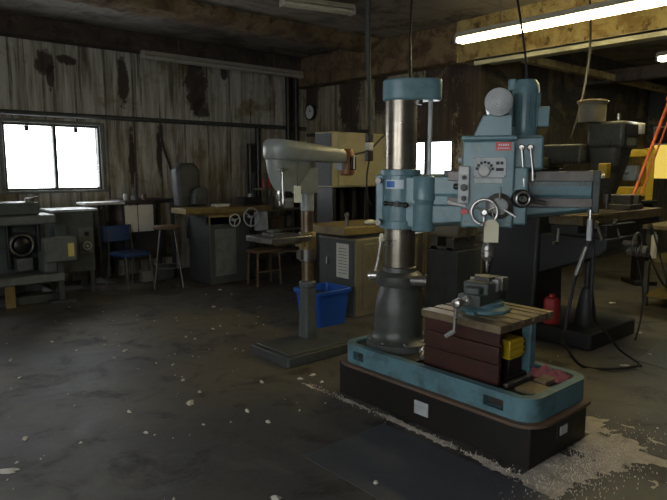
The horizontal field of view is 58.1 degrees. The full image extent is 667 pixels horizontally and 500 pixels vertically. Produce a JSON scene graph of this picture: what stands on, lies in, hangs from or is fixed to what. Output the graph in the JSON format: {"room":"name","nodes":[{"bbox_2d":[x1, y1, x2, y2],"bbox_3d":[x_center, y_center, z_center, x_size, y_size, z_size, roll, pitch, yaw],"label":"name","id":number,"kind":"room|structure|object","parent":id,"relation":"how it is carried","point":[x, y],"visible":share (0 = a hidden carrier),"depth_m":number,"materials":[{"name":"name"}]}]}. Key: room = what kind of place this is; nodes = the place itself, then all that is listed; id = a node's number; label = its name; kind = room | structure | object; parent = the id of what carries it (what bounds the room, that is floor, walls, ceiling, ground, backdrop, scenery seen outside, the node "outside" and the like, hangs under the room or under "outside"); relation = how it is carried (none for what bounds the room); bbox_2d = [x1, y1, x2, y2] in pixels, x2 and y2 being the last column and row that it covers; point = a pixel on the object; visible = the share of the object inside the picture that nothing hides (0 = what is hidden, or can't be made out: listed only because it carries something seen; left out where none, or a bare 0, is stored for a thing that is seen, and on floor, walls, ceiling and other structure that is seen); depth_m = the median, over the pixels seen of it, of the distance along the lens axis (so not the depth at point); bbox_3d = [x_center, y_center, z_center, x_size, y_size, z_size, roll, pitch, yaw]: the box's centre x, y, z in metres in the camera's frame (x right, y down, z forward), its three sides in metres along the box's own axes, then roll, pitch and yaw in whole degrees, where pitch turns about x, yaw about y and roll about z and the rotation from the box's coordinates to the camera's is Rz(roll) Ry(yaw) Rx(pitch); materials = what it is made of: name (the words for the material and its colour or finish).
{"room":"metal workshop","nodes":[
{"label":"metal workshop","id":0,"kind":"room"},
{"bbox_2d":[0,36,306,283],"bbox_3d":[-4.405,-1.284,8.117,10.530,3.600,0.180,-7,10,-41],"label":"wall","id":1,"kind":"structure","parent":0,"point":[34,75],"depth_m":9.29,"materials":[{"name":"wood"}]},
{"bbox_2d":[2,122,101,190],"bbox_3d":[-3.959,-1.311,8.484,1.285,0.925,0.150,-7,10,-41],"label":"window","id":2,"kind":"structure","parent":1,"relation":"in","point":[26,125],"depth_m":8.50,"materials":[{"name":"white glass"}]},
{"bbox_2d":[0,118,108,193],"bbox_3d":[-3.895,-1.306,8.414,1.430,1.006,0.040,-7,10,-41],"label":"trim","id":3,"kind":"structure","parent":1,"relation":"attached to","point":[2,169],"depth_m":8.38,"materials":[{"name":"grey paint"}]},
{"bbox_2d":[0,11,299,70],"bbox_3d":[-4.374,-2.899,7.634,9.830,0.270,0.260,-7,10,-41],"label":"ceiling beam","id":4,"kind":"structure","parent":1,"relation":"attached to","point":[14,25],"depth_m":8.62,"materials":[{"name":"brown wood"}]},
{"bbox_2d":[0,109,306,130],"bbox_3d":[-4.285,-1.825,7.936,9.970,0.069,0.069,-7,10,-41],"label":"pipe","id":5,"kind":"object","parent":1,"relation":"attached to","point":[2,111],"visible":1,"depth_m":9.03,"materials":[{"name":"black metal"}]},
{"bbox_2d":[159,124,173,198],"bbox_3d":[-2.588,-1.362,9.449,0.265,1.200,0.048,-4,9,-29],"label":"hose","id":6,"kind":"object","parent":5,"relation":"hanging from","point":[160,125],"visible":0.57,"depth_m":9.37,"materials":[{"name":"black rubber"}]},
{"bbox_2d":[255,128,261,203],"bbox_3d":[-1.315,-1.361,10.509,0.099,1.520,0.098,-7,10,-41],"label":"conduit","id":7,"kind":"object","parent":5,"relation":"attached to","point":[257,130],"visible":0.66,"depth_m":10.45,"materials":[{"name":"black plastic"}]},
{"bbox_2d":[247,143,253,193],"bbox_3d":[-1.437,-1.259,10.388,0.109,1.150,0.108,-7,10,-41],"label":"conduit","id":8,"kind":"object","parent":1,"relation":"attached to","point":[250,170],"visible":0.56,"depth_m":10.32,"materials":[{"name":"black plastic"}]},
{"bbox_2d":[0,249,666,499],"bbox_3d":[2.133,0.977,5.343,16.600,0.150,13.600,-7,10,-41],"label":"floor","id":9,"kind":"structure","parent":0,"point":[247,457],"depth_m":4.31,"materials":[{"name":"concrete"}]},
{"bbox_2d":[0,468,19,473],"bbox_3d":[-1.743,1.179,3.213,0.119,0.014,0.061,-2,8,-14],"label":"paper scrap","id":10,"kind":"object","parent":9,"relation":"on","point":[6,470],"visible":1,"depth_m":3.21,"materials":[{"name":"white paper"}]},
{"bbox_2d":[0,196,64,308],"bbox_3d":[-3.960,0.004,7.188,1.170,1.292,0.750,-7,10,-41],"label":"lathe","id":11,"kind":"object","parent":9,"relation":"on","point":[23,272],"visible":0.94,"depth_m":7.17,"materials":[{"name":"grey paint"}]},
{"bbox_2d":[0,271,64,287],"bbox_3d":[-3.796,0.349,7.144,1.040,0.100,0.400,-7,10,-41],"label":"shelf","id":12,"kind":"object","parent":11,"relation":"attached to","point":[8,279],"depth_m":7.13,"materials":[{"name":"grey paint"}]},
{"bbox_2d":[40,235,76,303],"bbox_3d":[-3.328,0.236,7.307,0.380,0.800,0.168,-7,10,-41],"label":"control box","id":13,"kind":"object","parent":9,"relation":"on","point":[59,249],"visible":1,"depth_m":7.24,"materials":[{"name":"grey paint"}]},
{"bbox_2d":[40,207,97,290],"bbox_3d":[-3.475,0.000,7.947,0.570,1.100,0.550,-7,10,-41],"label":"grinder","id":14,"kind":"object","parent":9,"relation":"on","point":[74,221],"visible":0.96,"depth_m":7.79,"materials":[{"name":"grey paint"}]},
{"bbox_2d":[76,201,124,284],"bbox_3d":[-3.277,-0.107,8.541,0.580,1.155,0.440,-7,10,-41],"label":"side table","id":15,"kind":"object","parent":9,"relation":"on","point":[102,280],"visible":0.84,"depth_m":8.48,"materials":[{"name":"grey metal"}]},
{"bbox_2d":[102,224,153,290],"bbox_3d":[-2.809,0.092,8.247,0.550,0.842,0.439,6,9,37],"label":"chair","id":16,"kind":"object","parent":9,"relation":"on","point":[114,233],"visible":0.98,"depth_m":8.24,"materials":[{"name":"blue plastic"}]},
{"bbox_2d":[107,198,176,281],"bbox_3d":[-2.864,-0.180,9.027,0.850,1.170,0.600,-7,10,-41],"label":"bench","id":17,"kind":"object","parent":9,"relation":"on","point":[157,201],"visible":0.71,"depth_m":8.96,"materials":[{"name":"grey paint"}]},
{"bbox_2d":[114,252,172,260],"bbox_3d":[-2.864,0.088,9.063,0.750,0.030,0.500,-7,10,-41],"label":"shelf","id":18,"kind":"object","parent":17,"relation":"attached to","point":[168,254],"depth_m":8.90,"materials":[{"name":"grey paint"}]},
{"bbox_3d":[-2.877,-0.105,8.922,0.620,0.390,0.455,-7,10,-41],"label":"carton","id":19,"kind":"object","parent":17,"relation":"on","visible":0},
{"bbox_2d":[124,205,137,231],"bbox_3d":[-2.884,-0.445,8.562,0.180,0.380,0.022,-7,10,-41],"label":"sheet","id":20,"kind":"object","parent":19,"relation":"on","point":[131,217],"visible":0.86,"depth_m":8.56,"materials":[{"name":"paper"}]},
{"bbox_2d":[138,205,153,231],"bbox_3d":[-2.719,-0.464,8.703,0.225,0.380,0.022,-7,10,-41],"label":"sheet","id":21,"kind":"object","parent":19,"relation":"on","point":[145,212],"visible":1,"depth_m":8.70,"materials":[{"name":"paper"}]},
{"bbox_2d":[139,269,152,281],"bbox_3d":[-2.717,0.372,8.708,0.160,0.160,0.120,-7,10,-41],"label":"carton","id":22,"kind":"object","parent":9,"relation":"on","point":[145,275],"visible":0.84,"depth_m":8.66,"materials":[{"name":"grey cardboard"}]},
{"bbox_2d":[154,264,174,280],"bbox_3d":[-2.504,0.321,8.869,0.260,0.220,0.150,-7,10,-41],"label":"carton","id":23,"kind":"object","parent":9,"relation":"on","point":[162,274],"visible":0.66,"depth_m":8.81,"materials":[{"name":"cardboard"}]},
{"bbox_2d":[151,224,184,288],"bbox_3d":[-2.289,0.082,8.296,0.460,0.849,0.460,-2,8,-16],"label":"bar stool","id":24,"kind":"object","parent":9,"relation":"on","point":[173,227],"visible":1,"depth_m":8.15,"materials":[{"name":"brown wood"}]},
{"bbox_2d":[186,400,193,405],"bbox_3d":[-0.995,1.053,4.159,0.056,0.014,0.106,-2,8,-14],"label":"paper scrap","id":25,"kind":"object","parent":9,"relation":"on","point":[190,402],"visible":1,"depth_m":4.14,"materials":[{"name":"white paper"}]},
{"bbox_2d":[171,163,271,284],"bbox_3d":[-1.625,-0.412,8.766,1.420,1.700,0.811,-7,10,-41],"label":"workbench","id":26,"kind":"object","parent":9,"relation":"on","point":[216,234],"visible":0.99,"depth_m":8.54,"materials":[{"name":"grey paint"}]},
{"bbox_2d":[245,247,282,286],"bbox_3d":[-0.975,0.234,8.467,0.440,0.501,0.300,-7,10,-41],"label":"wooden stool","id":27,"kind":"object","parent":9,"relation":"on","point":[270,250],"visible":1,"depth_m":8.42,"materials":[{"name":"brown wood"}]},
{"bbox_2d":[271,495,281,499],"bbox_3d":[-0.284,1.214,2.952,0.061,0.014,0.045,5,9,35],"label":"paper scrap","id":28,"kind":"object","parent":9,"relation":"on","point":[273,497],"visible":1,"depth_m":2.94,"materials":[{"name":"white paper"}]},
{"bbox_2d":[252,173,301,269],"bbox_3d":[-0.914,-0.496,9.960,0.760,1.550,0.400,-7,10,-41],"label":"shelving","id":29,"kind":"object","parent":9,"relation":"on","point":[289,249],"visible":0.44,"depth_m":9.79,"materials":[{"name":"grey metal"}]},
{"bbox_2d":[262,178,270,187],"bbox_3d":[-1.082,-1.083,9.707,0.140,0.160,0.140,-7,10,-41],"label":"tin","id":30,"kind":"object","parent":29,"relation":"on","point":[269,182],"visible":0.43,"depth_m":9.66,"materials":[{"name":"red metal"}]},
{"bbox_2d":[268,216,283,228],"bbox_3d":[-0.975,-0.454,9.912,0.260,0.180,0.200,-7,10,-41],"label":"storage box","id":31,"kind":"object","parent":29,"relation":"on","point":[275,222],"visible":0.77,"depth_m":9.81,"materials":[{"name":"brown wood"}]},
{"bbox_2d":[277,197,292,207],"bbox_3d":[-0.808,-0.790,10.013,0.180,0.160,0.200,-7,10,-41],"label":"storage box","id":32,"kind":"object","parent":29,"relation":"on","point":[288,201],"visible":0.86,"depth_m":9.95,"materials":[{"name":"grey metal"}]},
{"bbox_2d":[285,215,292,226],"bbox_3d":[-0.750,-0.486,10.078,0.140,0.200,0.140,-7,10,-41],"label":"tin","id":33,"kind":"object","parent":29,"relation":"on","point":[288,218],"visible":1,"depth_m":10.02,"materials":[{"name":"grey paint"}]},
{"bbox_2d":[285,77,291,256],"bbox_3d":[-0.817,-1.507,10.927,0.099,3.300,0.098,-7,10,-41],"label":"conduit","id":34,"kind":"object","parent":9,"relation":"on","point":[287,79],"visible":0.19,"depth_m":10.76,"materials":[{"name":"black plastic"}]},
{"bbox_2d":[293,78,299,255],"bbox_3d":[-0.681,-1.523,11.043,0.099,3.300,0.098,-7,10,-41],"label":"conduit","id":35,"kind":"object","parent":9,"relation":"on","point":[295,80],"visible":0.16,"depth_m":10.90,"materials":[{"name":"black plastic"}]},
{"bbox_2d":[246,139,355,367],"bbox_3d":[-0.164,-0.025,5.280,1.065,1.855,0.560,-7,10,-41],"label":"press","id":36,"kind":"object","parent":9,"relation":"on","point":[282,156],"visible":0.99,"depth_m":5.17,"materials":[{"name":"grey paint"}]},
{"bbox_2d":[262,229,284,236],"bbox_3d":[-0.505,-0.147,5.072,0.140,0.050,0.160,-7,10,-41],"label":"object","id":37,"kind":"object","parent":36,"relation":"on","point":[270,232],"visible":1,"depth_m":5.03,"materials":[{"name":"grey paint"}]},
{"bbox_2d":[294,163,300,202],"bbox_3d":[-0.302,-0.562,5.010,0.060,0.331,0.038,-1,8,-6],"label":"tag","id":38,"kind":"object","parent":36,"relation":"hanging from","point":[297,189],"visible":1,"depth_m":5.01,"materials":[{"name":"beige paper"}]},
{"bbox_2d":[294,282,350,327],"bbox_3d":[-0.115,0.580,6.339,0.490,0.375,0.440,-7,10,-41],"label":"waste bin","id":39,"kind":"object","parent":9,"relation":"on","point":[331,298],"visible":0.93,"depth_m":6.21,"materials":[{"name":"blue plastic"}]},
{"bbox_2d":[6,286,664,499],"bbox_3d":[-0.382,0.836,5.796,6.196,0.011,6.990,-7,10,-41],"label":"debris","id":40,"kind":"object","parent":9,"relation":"on","point":[174,498],"visible":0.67,"depth_m":4.15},
{"bbox_2d":[315,131,384,282],"bbox_3d":[0.348,-0.527,8.114,1.230,2.100,0.412,-7,10,-41],"label":"tall cabinet","id":41,"kind":"object","parent":9,"relation":"on","point":[338,195],"visible":0.43,"depth_m":7.84,"materials":[{"name":"beige metal"}]},
{"bbox_2d":[313,213,422,317],"bbox_3d":[0.369,0.099,7.059,1.220,1.138,0.762,-7,10,-41],"label":"base cabinet","id":42,"kind":"object","parent":9,"relation":"on","point":[348,248],"visible":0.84,"depth_m":6.61,"materials":[{"name":"brown wood"}]},
{"bbox_2d":[338,248,346,273],"bbox_3d":[0.099,0.120,6.596,0.002,0.279,0.145,-7,10,-41],"label":"print","id":43,"kind":"object","parent":42,"relation":"attached to","point":[342,252],"depth_m":6.60,"materials":[{"name":"white paper"}]},
{"bbox_2d":[364,219,374,224],"bbox_3d":[0.433,-0.316,6.756,0.222,0.060,0.098,-7,10,-41],"label":"rag","id":44,"kind":"object","parent":42,"relation":"on","point":[368,222],"visible":0.7,"depth_m":6.70,"materials":[{"name":"white fabric"}]},
{"bbox_2d":[303,423,554,499],"bbox_3d":[0.492,1.196,3.117,0.650,0.006,1.280,-7,10,-41],"label":"floor plate","id":45,"kind":"object","parent":9,"relation":"on","point":[404,466],"visible":1,"depth_m":3.20,"materials":[{"name":"metal"}]},
{"bbox_2d":[426,225,490,306],"bbox_3d":[1.819,0.061,7.338,1.520,1.140,0.520,-7,10,-41],"label":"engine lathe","id":46,"kind":"object","parent":9,"relation":"on","point":[453,254],"visible":0.27,"depth_m":6.87,"materials":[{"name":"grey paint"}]},
{"bbox_2d":[340,78,600,469],"bbox_3d":[0.952,-0.026,3.976,1.146,2.200,1.599,-7,10,-41],"label":"drill","id":47,"kind":"object","parent":9,"relation":"on","point":[383,369],"visible":0.99,"depth_m":3.76,"materials":[{"name":"metal"}]},
{"bbox_2d":[386,181,394,186],"bbox_3d":[0.383,-0.442,4.031,0.062,0.042,0.005,5,9,35],"label":"print","id":48,"kind":"object","parent":47,"relation":"attached to","point":[388,183],"depth_m":4.03,"materials":[{"name":"blue paper"}]},
{"bbox_2d":[419,346,423,359],"bbox_3d":[0.594,0.688,4.002,0.048,0.052,0.156,1,8,9],"label":"pin","id":49,"kind":"object","parent":47,"relation":"on","point":[421,349],"visible":0.74,"depth_m":3.98,"materials":[{"name":"silver metal"}]},
{"bbox_2d":[359,353,557,406],"bbox_3d":[0.796,0.793,3.949,0.550,0.105,1.415,-7,10,-41],"label":"tray","id":50,"kind":"object","parent":47,"relation":"on","point":[493,401],"depth_m":3.60,"materials":[{"name":"blue metal"}]},
{"bbox_2d":[421,302,553,386],"bbox_3d":[0.981,0.566,3.850,0.590,0.370,0.590,-7,10,-41],"label":"table","id":51,"kind":"object","parent":47,"relation":"on","point":[474,352],"visible":0.76,"depth_m":3.67,"materials":[{"name":"red paint"}]},
{"bbox_2d":[444,274,509,337],"bbox_3d":[0.888,0.338,3.741,0.320,0.318,0.610,7,10,41],"label":"vise","id":52,"kind":"object","parent":51,"relation":"on","point":[479,297],"visible":0.99,"depth_m":3.70,"materials":[{"name":"blue paint"}]},
{"bbox_2d":[474,275,494,281],"bbox_3d":[0.956,0.188,3.795,0.070,0.045,0.110,-7,10,-41],"label":"block","id":53,"kind":"object","parent":52,"relation":"in","point":[486,278],"visible":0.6,"depth_m":3.77,"materials":[{"name":"silver metal"}]},
{"bbox_2d":[501,333,525,376],"bbox_3d":[1.034,0.638,3.706,0.160,0.230,0.238,-7,10,-41],"label":"storage box","id":54,"kind":"object","parent":51,"relation":"in","point":[512,347],"visible":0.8,"depth_m":3.62,"materials":[{"name":"yellow plastic"}]},
{"bbox_2d":[484,211,498,242],"bbox_3d":[0.933,-0.138,3.545,0.084,0.186,0.022,2,8,14],"label":"tag","id":55,"kind":"object","parent":47,"relation":"hanging from","point":[491,227],"visible":1,"depth_m":3.54,"materials":[{"name":"white paper"}]},
{"bbox_2d":[487,90,509,112],"bbox_3d":[0.972,-0.872,3.526,0.130,0.130,0.004,2,8,14],"label":"grille","id":56,"kind":"object","parent":47,"relation":"attached to","point":[498,101],"depth_m":3.53,"materials":[{"name":"grey metal"}]},
{"bbox_2d":[503,374,532,389],"bbox_3d":[1.093,0.778,3.549,0.270,0.030,0.030,-7,10,-41],"label":"metal offcut","id":57,"kind":"object","parent":47,"relation":"on","point":[528,377],"visible":1,"depth_m":3.52,"materials":[{"name":"metal"}]},
{"bbox_2d":[515,381,549,394],"bbox_3d":[1.137,0.796,3.416,0.160,0.030,0.140,-7,10,-41],"label":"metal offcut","id":58,"kind":"object","parent":47,"relation":"on","point":[529,388],"visible":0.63,"depth_m":3.40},
{"bbox_2d":[534,374,556,385],"bbox_3d":[1.272,0.772,3.571,0.170,0.035,0.080,-7,10,-41],"label":"wood block","id":59,"kind":"object","parent":47,"relation":"on","point":[546,380],"visible":0.56,"depth_m":3.53,"materials":[{"name":"brown wood"}]},
{"bbox_2d":[528,364,571,383],"bbox_3d":[1.315,0.737,3.634,0.159,0.079,0.253,-7,10,-41],"label":"rag","id":60,"kind":"object","parent":47,"relation":"on","point":[561,376],"visible":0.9,"depth_m":3.61,"materials":[{"name":"red fabric"}]},
{"bbox_2d":[302,382,666,499],"bbox_3d":[0.817,1.146,3.455,2.538,0.015,1.698,2,8,12],"label":"debris","id":61,"kind":"object","parent":9,"relation":"on","point":[558,473],"visible":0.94,"depth_m":3.33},
{"bbox_2d":[490,97,666,350],"bbox_3d":[2.576,-0.438,6.191,2.537,2.431,1.530,-7,10,-41],"label":"machine","id":62,"kind":"object","parent":9,"relation":"on","point":[533,255],"visible":0.79,"depth_m":5.60,"materials":[{"name":"black metal"}]},
{"bbox_2d":[543,293,559,323],"bbox_3d":[2.087,0.554,5.740,0.150,0.285,0.150,-7,10,-41],"label":"canister","id":63,"kind":"object","parent":62,"relation":"on","point":[552,303],"visible":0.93,"depth_m":5.68,"materials":[{"name":"red metal"}]},
{"bbox_2d":[604,194,642,210],"bbox_3d":[2.864,-0.474,5.917,0.300,0.145,0.250,-7,10,-41],"label":"vise","id":64,"kind":"object","parent":62,"relation":"on","point":[628,202],"visible":0.85,"depth_m":5.83,"materials":[{"name":"metal"}]},
{"bbox_2d":[634,257,643,340],"bbox_3d":[2.921,0.345,5.703,0.168,0.997,0.242,0,8,0],"label":"loose cable","id":65,"kind":"object","parent":62,"relation":"hanging from","point":[636,335],"visible":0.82,"depth_m":5.79,"materials":[{"name":"black rubber"}]},
{"bbox_2d":[638,224,666,287],"bbox_3d":[3.181,0.064,5.945,0.339,0.624,0.229,-7,10,-41],"label":"loose cable","id":66,"kind":"object","parent":62,"relation":"hanging from","point":[640,230],"visible":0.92,"depth_m":5.98,"materials":[{"name":"black rubber"}]},
{"bbox_2d":[561,219,638,369],"bbox_3d":[1.878,0.383,4.374,0.371,1.315,1.438,6,10,40],"label":"air hose","id":67,"kind":"object","parent":9,"relation":"on","point":[589,222],"visible":1,"depth_m":3.76,"materials":[{"name":"black rubber"}]},
{"bbox_2d":[589,225,641,366],"bbox_3d":[2.021,0.397,4.368,0.183,1.264,1.525,6,10,40],"label":"air hose","id":68,"kind":"object","parent":9,"relation":"on","point":[594,324],"visible":0.98,"depth_m":3.73,"materials":[{"name":"black rubber"}]},
{"bbox_2d":[614,148,657,285],"bbox_3d":[4.195,-0.492,8.421,0.620,1.950,0.400,0,8,-1],"label":"press","id":69,"kind":"object","parent":9,"relation":"on","point":[634,279],"visible":0.52,"depth_m":8.32,"materials":[{"name":"yellow metal"}]},
{"bbox_2d":[637,340,666,369],"bbox_3d":[3.030,0.934,5.078,0.759,0.006,1.237,5,9,35],"label":"floor plate","id":70,"kind":"object","parent":9,"relation":"on","point":[658,358],"visible":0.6,"depth_m":5.17,"materials":[{"name":"metal"}]},
{"bbox_2d":[643,221,666,305],"bbox_3d":[4.253,0.201,6.931,0.800,0.970,1.050,-7,10,-41],"label":"bench","id":71,"kind":"object","parent":9,"relation":"on","point":[661,293],"visible":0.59,"depth_m":7.06,"materials":[{"name":"grey paint"}]},
{"bbox_2d":[650,232,657,258],"bbox_3d":[3.731,-0.058,6.980,0.070,0.310,0.070,-7,10,-41],"label":"spray bottle","id":72,"kind":"object","parent":71,"relation":"on","point":[653,251],"visible":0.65,"depth_m":6.96,"materials":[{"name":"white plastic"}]},
{"bbox_2d":[645,287,666,298],"bbox_3d":[4.258,0.545,6.995,0.730,0.030,0.970,-7,10,-41],"label":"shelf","id":73,"kind":"object","parent":71,"relation":"attached to","point":[661,293],"depth_m":7.11,"materials":[{"name":"wood"}]},
{"bbox_2d":[645,253,666,262],"bbox_3d":[4.258,0.124,6.939,0.730,0.040,0.970,-7,10,-41],"label":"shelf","id":74,"kind":"object","parent":71,"relation":"attached to","point":[664,255],"depth_m":7.03,"materials":[{"name":"brown wood"}]},
{"bbox_2d":[0,0,666,65],"bbox_3d":[2.133,-2.740,4.848,16.600,0.150,13.600,-7,10,-41],"label":"ceiling","id":75,"kind":"structure","parent":0,"point":[389,18],"depth_m":7.99,"materials":[{"name":"brown wood"}]},
{"bbox_2d":[62,0,378,52],"bbox_3d":[-3.157,-2.756,6.295,9.700,0.201,0.670,-7,10,-41],"label":"trim","id":76,"kind":"structure","parent":75,"relation":"attached to","point":[185,11],"depth_m":7.69,"materials":[{"name":"brown wood"}]},
{"bbox_2d":[140,37,303,78],"bbox_3d":[-1.681,-3.107,9.687,2.950,0.380,0.137,-7,10,-41],"label":"lamp","id":77,"kind":"object","parent":75,"relation":"hanging from","point":[144,54],"visible":1,"depth_m":9.51,"materials":[{"name":"metal"}]},
{"bbox_2d":[279,0,355,16],"bbox_3d":[-0.180,-2.909,7.141,0.950,0.120,0.137,-4,9,-27],"label":"lamp","id":78,"kind":"object","parent":75,"relation":"attached to","point":[326,6],"visible":1,"depth_m":7.12,"materials":[{"name":"metal"}]},
{"bbox_2d":[365,0,372,205],"bbox_3d":[0.358,-1.628,6.033,0.102,2.367,0.079,-7,10,-41],"label":"switch","id":79,"kind":"object","parent":75,"relation":"hanging from","point":[368,136],"visible":1,"depth_m":6.09,"materials":[{"name":"black plastic"}]},
{"bbox_2d":[365,0,375,120],"bbox_3d":[0.447,-2.271,7.210,0.136,1.404,0.058,1,8,4],"label":"pipe","id":80,"kind":"object","parent":75,"relation":"hanging from","point":[373,117],"visible":0.69,"depth_m":7.19,"materials":[{"name":"grey metal"}]},
{"bbox_2d":[409,0,412,77],"bbox_3d":[0.727,-2.059,5.643,0.035,1.431,2.695,1,8,7],"label":"cable","id":81,"kind":"object","parent":75,"relation":"hanging from","point":[411,4],"visible":0.84,"depth_m":5.56,"materials":[{"name":"black rubber"}]},
{"bbox_2d":[516,0,527,78],"bbox_3d":[1.288,-1.867,4.304,0.041,1.448,1.217,1,8,7],"label":"cable","id":82,"kind":"object","parent":75,"relation":"hanging from","point":[518,5],"visible":0.9,"depth_m":3.88,"materials":[{"name":"black rubber"}]},
{"bbox_2d":[454,0,666,44],"bbox_3d":[2.271,-2.463,5.647,0.137,0.610,2.700,-7,10,-41],"label":"lamp","id":83,"kind":"object","parent":75,"relation":"hanging from","point":[610,7],"visible":1,"depth_m":5.76,"materials":[{"name":"white plastic"}]},
{"bbox_2d":[570,0,591,138],"bbox_3d":[2.582,-1.982,6.158,0.108,1.711,1.079,4,8,27],"label":"cable","id":84,"kind":"object","parent":75,"relation":"hanging from","point":[590,20],"visible":0.84,"depth_m":6.02,"materials":[{"name":"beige rubber"}]},
{"bbox_2d":[655,51,666,62],"bbox_3d":[4.575,-2.655,7.161,0.137,0.630,1.300,-7,10,-41],"label":"lamp","id":85,"kind":"object","parent":75,"relation":"hanging from","point":[661,56],"visible":1,"depth_m":7.60,"materials":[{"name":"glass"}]},
{"bbox_2d":[306,64,488,273],"bbox_3d":[0.832,-1.530,9.963,0.180,3.600,3.880,-7,10,-41],"label":"wall","id":86,"kind":"structure","parent":0,"point":[460,110],"depth_m":9.17,"materials":[{"name":"brown wood"}]},
{"bbox_2d":[305,104,316,120],"bbox_3d":[-0.426,-2.550,11.103,0.060,0.300,0.300,-7,10,-41],"label":"wall clock","id":87,"kind":"object","parent":86,"relation":"attached to","point":[310,110],"visible":1,"depth_m":11.07,"materials":[{"name":"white plastic"}]},
{"bbox_2d":[306,129,367,136],"bbox_3d":[0.037,-2.057,10.586,0.060,0.057,1.600,-7,10,-41],"label":"pipe","id":88,"kind":"object","parent":86,"relation":"attached to","point":[366,130],"visible":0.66,"depth_m":10.22,"materials":[{"name":"black metal"}]},
{"bbox_2d":[299,22,462,89],"bbox_3d":[0.592,-3.045,9.671,0.320,0.520,3.700,-7,10,-41],"label":"beam","id":89,"kind":"structure","parent":86,"relation":"attached to","point":[431,48],"depth_m":9.19,"materials":[{"name":"brown wood"}]},
{"bbox_2d":[417,139,451,173],"bbox_3d":[1.410,-1.307,9.307,0.100,0.780,1.165,-7,10,-41],"label":"window","id":90,"kind":"structure","parent":86,"relation":"in","point":[443,140],"depth_m":9.20,"materials":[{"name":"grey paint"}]},
{"bbox_2d":[456,0,666,64],"bbox_3d":[4.839,-2.373,4.796,0.366,0.563,9.300,-7,10,-41],"label":"ceiling beam","id":91,"kind":"structure","parent":86,"relation":"attached to","point":[655,17],"depth_m":7.14,"materials":[{"name":"brown wood"}]},
{"bbox_2d":[482,52,650,273],"bbox_3d":[4.269,-1.615,10.600,5.850,3.600,0.180,-7,10,-41],"label":"wall","id":92,"kind":"structure","parent":0,"point":[558,91],"depth_m":10.21,"materials":[{"name":"brown wood"}]},
{"bbox_2d":[646,78,666,249],"bbox_3d":[9.551,-1.383,8.860,0.180,3.600,9.400,-7,10,-41],"label":"wall","id":93,"kind":"structure","parent":0,"point":[657,100],"depth_m":12.13,"materials":[{"name":"brown wood"}]},
{"bbox_2d":[521,58,666,93],"bbox_3d":[4.680,-2.793,9.827,5.670,0.100,0.120,-7,10,-41],"label":"trim","id":94,"kind":"structure","parent":93,"relation":"attached to","point":[540,62],"depth_m":9.00,"materials":[{"name":"brown wood"}]},
{"bbox_2d":[651,125,666,179],"bbox_3d":[6.967,-1.921,11.749,0.130,1.110,1.420,-7,10,-41],"label":"window","id":95,"kind":"structure","parent":93,"relation":"in","point":[660,169],"depth_m":12.14,"materials":[{"name":"glass"}]},
{"bbox_3d":[6.456,-0.222,0.151,16.380,3.600,0.200,-7,10,-41],"label":"wall","id":96,"kind":"structure","parent":0,"visible":0},
{"bbox_2d":[474,27,666,65],"bbox_3d":[4.956,-2.050,4.708,0.440,0.080,8.950,-7,10,-41],"label":"trim","id":97,"kind":"structure","parent":96,"relation":"attached to","point":[659,33],"depth_m":6.94,"materials":[{"name":"brown wood"}]},
{"bbox_2d":[574,63,666,86],"bbox_3d":[7.154,-2.414,6.754,0.200,0.200,9.200,-7,10,-41],"label":"trim","id":98,"kind":"structure","parent":96,"relation":"attached to","point":[655,71],"depth_m":9.44,"materials":[{"name":"brown wood"}]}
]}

